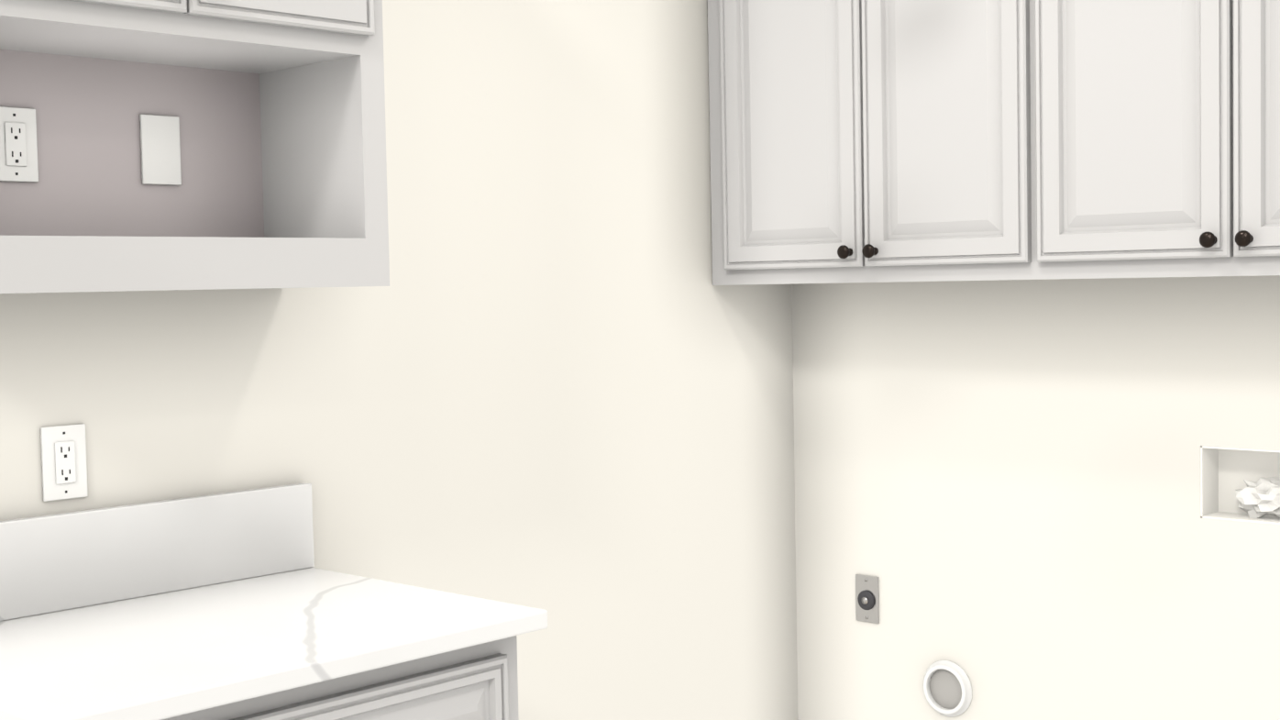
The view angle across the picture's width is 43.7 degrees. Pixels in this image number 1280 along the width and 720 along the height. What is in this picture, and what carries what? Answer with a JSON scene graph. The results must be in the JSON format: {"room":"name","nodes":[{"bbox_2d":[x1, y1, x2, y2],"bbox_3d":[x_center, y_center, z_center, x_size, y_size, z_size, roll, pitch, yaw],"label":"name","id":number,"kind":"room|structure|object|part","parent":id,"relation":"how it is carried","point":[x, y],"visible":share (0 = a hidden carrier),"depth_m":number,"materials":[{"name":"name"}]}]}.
{"room":"laundry room","nodes":[
{"label":"laundry room","id":0,"kind":"room"},
{"bbox_2d":[0,0,798,719],"bbox_3d":[-1.258,0.108,2.334,0.100,2.440,4.900,1,4,43],"label":"wall","id":1,"kind":"structure","parent":0,"point":[550,369],"depth_m":3.35,"materials":[{"name":"white paint"}]},
{"bbox_2d":[40,423,88,501],"bbox_3d":[-0.936,0.167,2.600,0.008,0.120,0.075,1,4,43],"label":"outlet","id":2,"kind":"object","parent":1,"relation":"attached to","point":[56,485],"depth_m":2.60,"materials":[{"name":"white plastic"}]},
{"bbox_3d":[-0.934,0.167,2.598,0.003,0.100,0.015,1,4,43],"label":"electrical outlet slots on the left wall","id":3,"kind":"part","parent":2,"relation":"part of","materials":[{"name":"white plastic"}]},
{"bbox_2d":[0,0,389,293],"bbox_3d":[-0.781,-0.618,2.482,0.358,1.021,0.833,1,4,43],"label":"upper cabinet","id":4,"kind":"object","parent":1,"relation":"attached to","point":[160,145],"visible":1,"depth_m":2.62,"materials":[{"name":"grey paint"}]},
{"bbox_2d":[0,105,38,182],"bbox_3d":[-0.983,-0.339,2.513,0.008,0.116,0.072,1,4,43],"label":"outlet","id":5,"kind":"object","parent":4,"relation":"attached to","point":[18,124],"depth_m":2.52,"materials":[{"name":"white plastic"}]},
{"bbox_3d":[-0.810,-0.355,2.700,0.006,0.116,0.072,1,4,43],"label":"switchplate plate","id":6,"kind":"part","parent":4,"relation":"part of","materials":[{"name":"white plastic"}]},
{"bbox_2d":[791,275,1279,719],"bbox_3d":[1.378,0.015,3.152,2.830,2.440,0.100,1,4,43],"label":"wall","id":7,"kind":"structure","parent":0,"point":[997,488],"depth_m":3.57,"materials":[{"name":"white paint"}]},
{"bbox_2d":[855,573,879,623],"bbox_3d":[0.550,0.581,3.887,0.066,0.114,0.014,1,4,43],"label":"outlet","id":8,"kind":"object","parent":7,"relation":"attached to","point":[866,600],"visible":1,"depth_m":3.88,"materials":[{"name":"silver metal"}]},
{"bbox_2d":[707,0,1034,285],"bbox_3d":[0.569,-0.692,3.563,0.850,1.034,0.325,1,4,43],"label":"upper cabinet","id":9,"kind":"object","parent":7,"relation":"attached to","point":[890,140],"depth_m":3.43,"materials":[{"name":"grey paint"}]},
{"bbox_2d":[923,660,971,716],"bbox_3d":[0.716,0.770,3.742,0.132,0.132,0.018,1,4,43],"label":"vent duct","id":10,"kind":"object","parent":7,"relation":"attached to","point":[947,689],"visible":0.98,"depth_m":3.74,"materials":[{"name":"white plastic"}]},
{"bbox_2d":[1030,0,1279,279],"bbox_3d":[1.193,-0.677,2.980,0.860,1.034,0.325,1,4,43],"label":"upper cabinet","id":11,"kind":"object","parent":7,"relation":"attached to","point":[1157,122],"depth_m":2.99,"materials":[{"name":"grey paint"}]},
{"bbox_2d":[1200,445,1279,524],"bbox_3d":[1.257,0.252,3.272,0.190,0.150,0.084,1,4,43],"label":"outlet box","id":12,"kind":"object","parent":7,"relation":"in","point":[1225,472],"visible":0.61,"depth_m":3.32,"materials":[{"name":"white plastic"}]},
{"bbox_2d":[1235,475,1279,518],"bbox_3d":[1.281,0.284,3.255,0.139,0.092,0.066,1,4,43],"label":"rag","id":13,"kind":"object","parent":12,"relation":"in","point":[1260,498],"visible":0.96,"depth_m":3.24,"materials":[{"name":"white fabric"}]},
{"bbox_3d":[-0.235,1.402,1.465,2.830,0.100,4.900,1,4,43],"label":"floor","id":14,"kind":"structure","parent":0,"visible":0},
{"bbox_2d":[0,482,547,719],"bbox_3d":[-0.653,0.781,2.445,0.648,1.060,0.830,1,4,43],"label":"base cabinet","id":15,"kind":"object","parent":14,"relation":"on","point":[234,605],"visible":1,"depth_m":2.46,"materials":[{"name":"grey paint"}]}
]}

